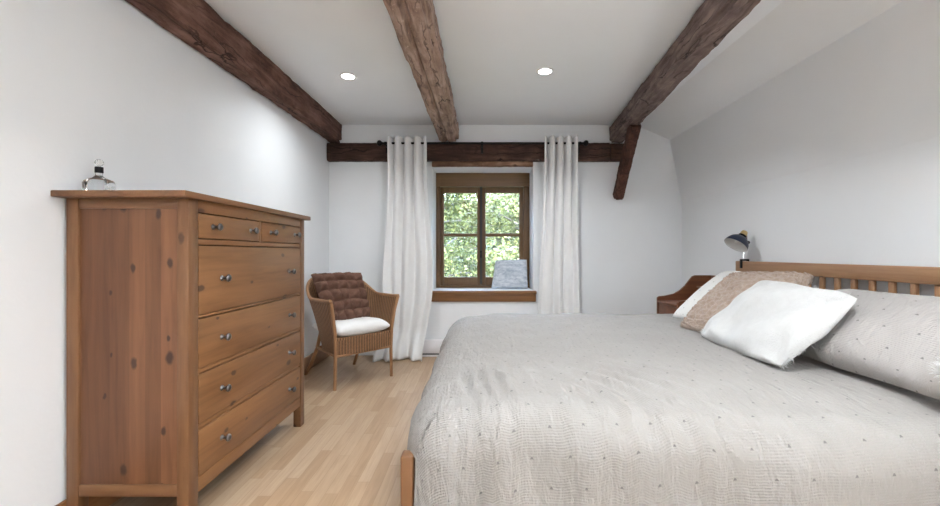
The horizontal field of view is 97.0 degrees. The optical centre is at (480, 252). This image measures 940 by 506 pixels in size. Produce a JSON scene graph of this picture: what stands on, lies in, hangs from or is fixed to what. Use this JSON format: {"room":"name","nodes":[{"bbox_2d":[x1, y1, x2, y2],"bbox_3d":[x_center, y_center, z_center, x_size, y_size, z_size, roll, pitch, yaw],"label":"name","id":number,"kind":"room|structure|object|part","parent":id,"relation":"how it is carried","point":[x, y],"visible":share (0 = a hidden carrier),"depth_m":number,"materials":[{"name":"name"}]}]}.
{"room":"bedroom","nodes":[
{"label":"bedroom","id":0,"kind":"room"},
{"bbox_2d":[0,0,328,505],"bbox_3d":[-1.722,-0.145,1.035,0.250,2.440,6.870,0,0,0],"label":"wall","id":1,"kind":"structure","parent":0,"point":[82,82],"depth_m":1.64,"materials":[{"name":"paint"}]},
{"bbox_2d":[55,350,329,505],"bbox_3d":[-1.588,1.010,1.035,0.018,0.130,6.670,0,0,0],"label":"baseboard","id":2,"kind":"structure","parent":1,"relation":"attached to","point":[93,501],"depth_m":1.78,"materials":[{"name":"brown wood"}]},
{"bbox_2d":[109,355,436,505],"bbox_3d":[0.257,1.135,0.995,4.308,0.120,6.790,0,0,0],"label":"floor","id":3,"kind":"structure","parent":0,"point":[351,441],"depth_m":2.29,"materials":[{"name":"brown wood"}]},
{"bbox_2d":[50,190,310,505],"bbox_3d":[-1.334,0.421,2.103,0.516,1.308,1.134,0,0,0],"label":"dresser","id":4,"kind":"object","parent":3,"relation":"on","point":[185,309],"visible":1,"depth_m":1.59,"materials":[{"name":"brown wood"}]},
{"bbox_3d":[-1.557,0.433,1.606,0.046,1.283,0.046,0,0,0],"label":"leg","id":5,"kind":"part","parent":4,"relation":"part of","materials":[{"name":"brown wood"}]},
{"bbox_2d":[82,159,115,189],"bbox_3d":[-1.492,-0.300,1.625,0.094,0.132,0.056,0,0,0],"label":"perfume bottle","id":6,"kind":"object","parent":4,"relation":"on","point":[97,182],"visible":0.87,"depth_m":1.61,"materials":[{"name":"clear glass"}]},
{"bbox_3d":[-1.347,0.907,1.599,0.375,0.045,0.027,0,0,0],"label":"rail","id":7,"kind":"part","parent":4,"relation":"part of","materials":[{"name":"brown wood"}]},
{"bbox_3d":[-1.347,-0.189,1.599,0.375,0.038,0.027,0,0,0],"label":"rail","id":8,"kind":"part","parent":4,"relation":"part of","materials":[{"name":"brown wood"}]},
{"bbox_3d":[-1.347,0.360,1.601,0.375,1.090,0.016,0,0,0],"label":"panel","id":9,"kind":"part","parent":4,"relation":"part of","materials":[{"name":"brown wood"}]},
{"bbox_3d":[-1.136,0.433,1.611,0.046,1.283,0.056,0,0,0],"label":"leg","id":10,"kind":"part","parent":4,"relation":"part of","materials":[{"name":"brown wood"}]},
{"bbox_3d":[-1.095,-0.108,1.730,0.038,0.032,0.032,0,0,0],"label":"knob","id":11,"kind":"part","parent":4,"relation":"part of","materials":[{"name":"grey metal"}]},
{"bbox_3d":[-1.095,0.793,1.788,0.038,0.032,0.032,0,0,0],"label":"knob","id":12,"kind":"part","parent":4,"relation":"part of","materials":[{"name":"grey metal"}]},
{"bbox_3d":[-1.095,0.580,1.788,0.038,0.032,0.032,0,0,0],"label":"knob","id":13,"kind":"part","parent":4,"relation":"part of","materials":[{"name":"grey metal"}]},
{"bbox_3d":[-1.095,0.360,1.788,0.038,0.032,0.032,0,0,0],"label":"knob","id":14,"kind":"part","parent":4,"relation":"part of","materials":[{"name":"grey metal"}]},
{"bbox_3d":[-1.095,0.107,1.788,0.038,0.032,0.032,0,0,0],"label":"knob","id":15,"kind":"part","parent":4,"relation":"part of","materials":[{"name":"grey metal"}]},
{"bbox_3d":[-1.126,-0.108,1.866,0.024,0.099,0.446,0,0,0],"label":"drawer","id":16,"kind":"part","parent":4,"relation":"part of","materials":[{"name":"brown wood"}]},
{"bbox_3d":[-1.137,0.916,2.103,0.042,0.057,0.928,0,0,0],"label":"rail","id":17,"kind":"part","parent":4,"relation":"part of","materials":[{"name":"brown wood"}]},
{"bbox_3d":[-1.138,0.690,2.103,0.040,0.017,0.928,0,0,0],"label":"rail","id":18,"kind":"part","parent":4,"relation":"part of","materials":[{"name":"brown wood"}]},
{"bbox_3d":[-1.138,0.470,2.103,0.040,0.016,0.928,0,0,0],"label":"rail","id":19,"kind":"part","parent":4,"relation":"part of","materials":[{"name":"brown wood"}]},
{"bbox_3d":[-1.138,0.254,2.103,0.040,0.011,0.928,0,0,0],"label":"rail","id":20,"kind":"part","parent":4,"relation":"part of","materials":[{"name":"brown wood"}]},
{"bbox_3d":[-1.138,-0.044,2.103,0.040,0.022,0.928,0,0,0],"label":"rail","id":21,"kind":"part","parent":4,"relation":"part of","materials":[{"name":"brown wood"}]},
{"bbox_3d":[-1.136,-0.184,2.103,0.044,0.047,0.928,0,0,0],"label":"rail","id":22,"kind":"part","parent":4,"relation":"part of","materials":[{"name":"brown wood"}]},
{"bbox_3d":[-1.126,0.793,2.103,0.024,0.183,0.920,0,0,0],"label":"drawer","id":23,"kind":"part","parent":4,"relation":"part of","materials":[{"name":"brown wood"}]},
{"bbox_3d":[-1.126,0.580,2.103,0.024,0.196,0.920,0,0,0],"label":"drawer","id":24,"kind":"part","parent":4,"relation":"part of","materials":[{"name":"brown wood"}]},
{"bbox_3d":[-1.126,0.361,2.103,0.024,0.196,0.920,0,0,0],"label":"drawer","id":25,"kind":"part","parent":4,"relation":"part of","materials":[{"name":"brown wood"}]},
{"bbox_3d":[-1.126,0.108,2.103,0.024,0.274,0.920,0,0,0],"label":"drawer","id":26,"kind":"part","parent":4,"relation":"part of","materials":[{"name":"brown wood"}]},
{"bbox_3d":[-1.095,-0.108,2.011,0.038,0.032,0.032,0,0,0],"label":"knob","id":27,"kind":"part","parent":4,"relation":"part of","materials":[{"name":"grey metal"}]},
{"bbox_3d":[-1.095,-0.108,2.204,0.038,0.032,0.032,0,0,0],"label":"knob","id":28,"kind":"part","parent":4,"relation":"part of","materials":[{"name":"grey metal"}]},
{"bbox_3d":[-1.126,-0.108,2.340,0.024,0.099,0.446,0,0,0],"label":"drawer","id":29,"kind":"part","parent":4,"relation":"part of","materials":[{"name":"brown wood"}]},
{"bbox_3d":[-1.136,0.433,2.595,0.046,1.283,0.056,0,0,0],"label":"leg","id":30,"kind":"part","parent":4,"relation":"part of","materials":[{"name":"brown wood"}]},
{"bbox_2d":[304,278,399,390],"bbox_3d":[-1.164,0.639,3.635,0.639,0.887,0.659,0,0,43],"label":"wicker armchair","id":31,"kind":"object","parent":3,"relation":"on","point":[383,306],"visible":0.68,"depth_m":3.46,"materials":[{"name":"wicker"}]},
{"bbox_3d":[-1.457,0.867,3.615,0.243,0.432,0.030,0,0,32],"label":"leg","id":32,"kind":"part","parent":31,"relation":"part of","materials":[{"name":"wood"}]},
{"bbox_3d":[-1.149,0.723,3.228,0.031,0.704,0.089,0,0,17],"label":"leg","id":33,"kind":"part","parent":31,"relation":"part of","materials":[{"name":"wicker"}]},
{"bbox_2d":[313,317,389,336],"bbox_3d":[-1.115,0.620,3.589,0.476,0.125,0.492,0,0,43],"label":"seat cushion","id":34,"kind":"object","parent":31,"relation":"on","point":[361,325],"visible":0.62,"depth_m":3.43,"materials":[{"name":"white fabric"}]},
{"bbox_2d":[311,272,369,319],"bbox_3d":[-1.199,0.375,3.644,0.274,0.410,0.474,0,0,42],"label":"fur pillow","id":35,"kind":"object","parent":34,"relation":"on","point":[347,292],"visible":0.89,"depth_m":3.61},
{"bbox_3d":[-1.161,0.867,3.929,0.030,0.432,0.243,0,0,-36],"label":"leg","id":36,"kind":"part","parent":31,"relation":"part of","materials":[{"name":"wood"}]},
{"bbox_3d":[-1.122,0.681,3.595,0.455,0.017,0.501,0,0,43],"label":"seat","id":37,"kind":"part","parent":31,"relation":"part of","materials":[{"name":"wicker"}]},
{"bbox_3d":[-0.757,0.723,3.642,0.089,0.704,0.031,0,0,-20],"label":"leg","id":38,"kind":"part","parent":31,"relation":"part of","materials":[{"name":"wicker"}]},
{"bbox_2d":[422,339,443,356],"bbox_3d":[0.015,0.991,4.335,2.070,0.168,0.066,0,0,0],"label":"baseboard heater","id":39,"kind":"object","parent":3,"relation":"on","point":[431,348],"visible":0.02,"depth_m":4.31,"materials":[{"name":"white metal"}]},
{"bbox_3d":[0.015,1.066,4.337,2.070,0.018,0.062,0,0,0],"label":"foot rail","id":40,"kind":"part","parent":39,"relation":"part of","materials":[{"name":"white metal"}]},
{"bbox_2d":[400,261,939,505],"bbox_3d":[0.901,0.569,2.288,2.329,1.012,2.095,0,0,0],"label":"bed","id":41,"kind":"object","parent":3,"relation":"on","point":[914,275],"visible":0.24,"depth_m":2.10,"materials":[{"name":"brown wood"}]},
{"bbox_3d":[-0.241,0.868,1.377,0.044,0.414,0.050,0,0,0],"label":"footboard post","id":42,"kind":"part","parent":41,"relation":"part of","materials":[{"name":"brown wood"}]},
{"bbox_2d":[407,313,939,505],"bbox_3d":[0.853,0.742,2.217,2.266,0.584,2.286,0,0,0],"label":"duvet","id":43,"kind":"object","parent":41,"relation":"on","point":[514,409],"visible":0.79,"depth_m":1.32,"materials":[{"name":"fabric"}]},
{"bbox_2d":[673,271,739,318],"bbox_3d":[1.682,0.298,2.808,0.522,0.335,0.685,0,0,-12],"label":"pillow","id":44,"kind":"object","parent":43,"relation":"on","point":[682,311],"visible":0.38,"depth_m":2.96,"materials":[{"name":"white fabric"}]},
{"bbox_2d":[680,271,813,332],"bbox_3d":[1.559,0.289,2.442,0.560,0.370,0.657,0,0,-19],"label":"pillow","id":45,"kind":"object","parent":43,"relation":"on","point":[718,298],"visible":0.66,"depth_m":2.51,"materials":[{"name":"beige fabric"}]},
{"bbox_2d":[698,280,856,368],"bbox_3d":[1.384,0.325,2.023,0.367,0.377,0.710,0,0,0],"label":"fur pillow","id":46,"kind":"object","parent":43,"relation":"on","point":[773,322],"visible":0.98,"depth_m":1.86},
{"bbox_2d":[801,289,939,399],"bbox_3d":[1.632,0.318,1.626,0.434,0.296,0.951,0,0,0],"label":"pillow","id":47,"kind":"object","parent":43,"relation":"on","point":[891,338],"visible":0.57,"depth_m":1.55,"materials":[{"name":"beige fabric"}]},
{"bbox_2d":[929,358,939,382],"bbox_3d":[1.429,0.252,1.122,0.205,0.322,0.330,0,0,-6],"label":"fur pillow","id":48,"kind":"object","parent":47,"relation":"on","point":[937,367],"visible":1,"depth_m":1.25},
{"bbox_2d":[724,230,749,267],"bbox_3d":[1.981,-0.029,3.223,0.165,0.295,0.191,0,0,43],"label":"lamp","id":49,"kind":"object","parent":41,"relation":"on","point":[739,242],"visible":0.94,"depth_m":3.22,"materials":[{"name":"black metal"}]},
{"bbox_3d":[1.974,-0.076,3.210,0.154,0.138,0.171,0,0,0],"label":"lamp shade","id":50,"kind":"part","parent":49,"relation":"part of","materials":[{"name":"blue metal"}]},
{"bbox_3d":[2.046,0.103,2.277,0.040,0.080,2.075,0,0,0],"label":"headboard rail","id":51,"kind":"part","parent":41,"relation":"part of","materials":[{"name":"brown wood"}]},
{"bbox_2d":[657,275,714,313],"bbox_3d":[1.829,0.638,3.562,0.523,0.874,0.405,0,0,0],"label":"nightstand","id":52,"kind":"object","parent":3,"relation":"on","point":[667,304],"visible":0.25,"depth_m":3.75,"materials":[{"name":"brown wood"}]},
{"bbox_3d":[1.603,0.531,3.562,0.015,0.168,0.357,0,0,0],"label":"drawer","id":53,"kind":"part","parent":52,"relation":"part of","materials":[{"name":"brown wood"}]},
{"bbox_3d":[1.840,0.638,3.370,0.500,0.874,0.020,0,0,0],"label":"panel","id":54,"kind":"part","parent":52,"relation":"part of","materials":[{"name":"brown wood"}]},
{"bbox_2d":[204,0,783,124],"bbox_3d":[-0.141,-1.405,1.035,3.512,0.120,6.870,0,0,0],"label":"ceiling","id":55,"kind":"structure","parent":0,"point":[600,53],"depth_m":2.79,"materials":[{"name":"paint"}]},
{"bbox_2d":[125,0,341,142],"bbox_3d":[-1.531,-1.226,1.042,0.154,0.339,6.649,0,0,0],"label":"ceiling beam","id":56,"kind":"structure","parent":55,"relation":"attached to","point":[196,23],"depth_m":2.52,"materials":[{"name":"brown wood"}]},
{"bbox_2d":[339,72,356,79],"bbox_3d":[-1.010,-1.342,3.161,0.128,0.006,0.128,0,0,0],"label":"recessed light","id":57,"kind":"object","parent":55,"relation":"in","point":[348,76],"visible":1,"depth_m":3.16,"materials":[{"name":"white"}]},
{"bbox_2d":[342,74,354,78],"bbox_3d":[-1.010,-1.341,3.161,0.094,0.001,0.094,0,0,0],"label":"diffuser","id":58,"kind":"object","parent":57,"relation":"attached to","point":[347,76],"depth_m":3.16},
{"bbox_2d":[383,0,458,141],"bbox_3d":[-0.362,-1.246,1.010,0.227,0.209,6.581,0,0,1],"label":"ceiling beam","id":59,"kind":"structure","parent":55,"relation":"attached to","point":[415,24],"depth_m":2.47,"materials":[{"name":"brown wood"}]},
{"bbox_2d":[536,67,553,74],"bbox_3d":[0.473,-1.342,3.074,0.128,0.006,0.128,0,0,0],"label":"recessed light","id":60,"kind":"object","parent":55,"relation":"in","point":[545,70],"visible":1,"depth_m":3.07,"materials":[{"name":"white"}]},
{"bbox_2d":[539,69,550,73],"bbox_3d":[0.473,-1.341,3.074,0.094,0.001,0.094,0,0,0],"label":"diffuser","id":61,"kind":"object","parent":60,"relation":"attached to","point":[544,71],"depth_m":3.07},
{"bbox_2d":[609,0,760,142],"bbox_3d":[1.155,-1.250,1.040,0.165,0.208,6.662,0,0,5],"label":"ceiling beam","id":62,"kind":"structure","parent":55,"relation":"attached to","point":[713,20],"depth_m":2.52,"materials":[{"name":"brown wood"}]},
{"bbox_2d":[329,125,681,354],"bbox_3d":[0.257,-0.185,4.580,4.208,2.520,0.420,0,0,0],"label":"wall","id":63,"kind":"structure","parent":0,"point":[630,248],"depth_m":4.37,"materials":[{"name":"paint"}]},
{"bbox_2d":[327,143,609,161],"bbox_3d":[-0.131,-1.047,4.332,2.927,0.192,0.081,0,0,0],"label":"beam","id":64,"kind":"structure","parent":63,"relation":"attached to","point":[336,152],"depth_m":4.29,"materials":[{"name":"brown wood"}]},
{"bbox_2d":[377,140,588,153],"bbox_3d":[0.018,-1.085,4.244,2.149,0.121,0.099,0,0,0],"label":"curtain rod","id":65,"kind":"object","parent":64,"relation":"attached to","point":[379,142],"visible":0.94,"depth_m":4.21,"materials":[{"name":"black metal"}]},
{"bbox_2d":[373,135,432,361],"bbox_3d":[-0.771,-0.060,4.162,0.568,2.246,0.215,0,0,0],"label":"curtain","id":66,"kind":"object","parent":65,"relation":"hanging from","point":[407,272],"visible":0.95,"depth_m":4.22,"materials":[{"name":"white fabric"}]},
{"bbox_3d":[0.018,-1.115,4.225,2.035,0.021,0.022,0,0,0],"label":"rod","id":67,"kind":"part","parent":65,"relation":"part of","materials":[{"name":"black metal"}]},
{"bbox_2d":[538,135,579,313],"bbox_3d":[0.782,-0.060,4.141,0.454,2.246,0.276,0,0,0],"label":"curtain","id":68,"kind":"object","parent":65,"relation":"hanging from","point":[558,293],"visible":0.89,"depth_m":4.22,"materials":[{"name":"white fabric"}]},
{"bbox_2d":[432,161,532,166],"bbox_3d":[0.015,-0.926,4.342,1.050,0.055,0.062,0,0,0],"label":"lintel","id":69,"kind":"object","parent":63,"relation":"attached to","point":[439,163],"visible":1,"depth_m":4.32,"materials":[{"name":"brown wood"}]},
{"bbox_2d":[436,173,529,287],"bbox_3d":[0.020,-0.256,4.720,1.070,1.309,0.121,0,0,0],"label":"window","id":70,"kind":"structure","parent":63,"relation":"in","point":[481,184],"depth_m":4.71,"materials":[{"name":"brown wood"}]},
{"bbox_3d":[0.009,0.384,4.747,0.945,0.030,0.065,0,0,0],"label":"rail","id":71,"kind":"part","parent":70,"relation":"part of","materials":[{"name":"brown wood"}]},
{"bbox_2d":[432,166,533,290],"bbox_3d":[0.020,-0.256,4.539,1.072,1.310,0.342,0,0,0],"label":"trim","id":72,"kind":"structure","parent":63,"relation":"attached to","point":[435,170],"depth_m":4.52,"materials":[{"name":"paint"}]},
{"bbox_2d":[433,288,532,290],"bbox_3d":[0.020,0.403,4.542,1.070,0.016,0.336,0,0,0],"label":"trim","id":73,"kind":"structure","parent":63,"relation":"attached to","point":[435,289],"depth_m":4.50,"materials":[{"name":"paint"}]},
{"bbox_2d":[492,260,527,287],"bbox_3d":[0.312,0.230,4.571,0.395,0.312,0.139,0,0,0],"label":"pillow","id":74,"kind":"object","parent":73,"relation":"on","point":[507,273],"visible":1,"depth_m":4.53,"materials":[{"name":"grey fabric"}]},
{"bbox_2d":[431,291,536,301],"bbox_3d":[0.018,0.453,4.349,1.125,0.115,0.049,0,0,0],"label":"trim","id":75,"kind":"structure","parent":63,"relation":"attached to","point":[437,296],"depth_m":4.35,"materials":[{"name":"brown wood"}]},
{"bbox_2d":[609,143,623,161],"bbox_3d":[1.421,-1.046,4.334,0.157,0.183,0.077,0,0,0],"label":"beam","id":76,"kind":"structure","parent":63,"relation":"attached to","point":[615,148],"depth_m":4.30,"materials":[{"name":"brown wood"}]},
{"bbox_2d":[613,124,640,199],"bbox_3d":[1.412,-0.880,4.054,0.102,0.664,0.656,0,0,3],"label":"diagonal brace","id":77,"kind":"object","parent":63,"relation":"attached to","point":[633,131],"visible":0.97,"depth_m":3.99,"materials":[{"name":"brown wood"}]},
{"bbox_2d":[641,0,939,295],"bbox_3d":[1.988,-0.195,1.035,0.746,2.540,6.870,0,0,0],"label":"wall","id":78,"kind":"structure","parent":0,"point":[814,135],"depth_m":2.49,"materials":[{"name":"paint"}]},
{"label":"outside","id":79,"kind":"structure","parent":0,"visible":0},
{"bbox_3d":[0.000,3.875,32.395,80.000,0.200,55.210,0,0,0],"label":"ground","id":80,"kind":"structure","parent":79,"visible":0},
{"bbox_2d":[444,210,474,274],"bbox_3d":[-2.169,-0.984,17.173,6.219,10.937,5.722,0,0,-16],"label":"tree","id":81,"kind":"object","parent":80,"relation":"on","point":[450,210],"visible":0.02,"depth_m":16.52,"materials":[{"name":"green plant"}]},
{"bbox_2d":[444,193,518,276],"bbox_3d":[0.973,0.358,9.685,4.092,6.887,4.123,0,0,-17],"label":"tree","id":82,"kind":"object","parent":80,"relation":"on","point":[505,201],"visible":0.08,"depth_m":9.04,"materials":[{"name":"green plant"}]},
{"bbox_2d":[444,193,518,276],"bbox_3d":[-1.417,0.116,9.976,4.275,7.369,4.253,0,0,-19],"label":"tree","id":83,"kind":"object","parent":80,"relation":"on","point":[448,197],"visible":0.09,"depth_m":9.48,"materials":[{"name":"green plant"}]},
{"bbox_2d":[444,197,518,276],"bbox_3d":[-0.082,-0.122,12.848,4.823,7.846,4.268,0,0,2],"label":"tree","id":84,"kind":"object","parent":80,"relation":"on","point":[473,252],"visible":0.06,"depth_m":12.75,"materials":[{"name":"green plant"}]},
{"bbox_2d":[459,201,518,266],"bbox_3d":[1.029,-0.876,16.576,5.338,11.138,5.584,0,0,-11],"label":"tree","id":85,"kind":"object","parent":80,"relation":"on","point":[508,239],"visible":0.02,"depth_m":15.67,"materials":[{"name":"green plant"}]},
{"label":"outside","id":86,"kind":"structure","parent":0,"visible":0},
{"bbox_2d":[446,208,501,276],"bbox_3d":[0.000,-1.316,43.000,120.000,11.103,18.000,0,0,0],"label":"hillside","id":87,"kind":"structure","parent":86,"point":[461,208],"depth_m":41.05,"materials":[{"name":"green plant"}]}
]}

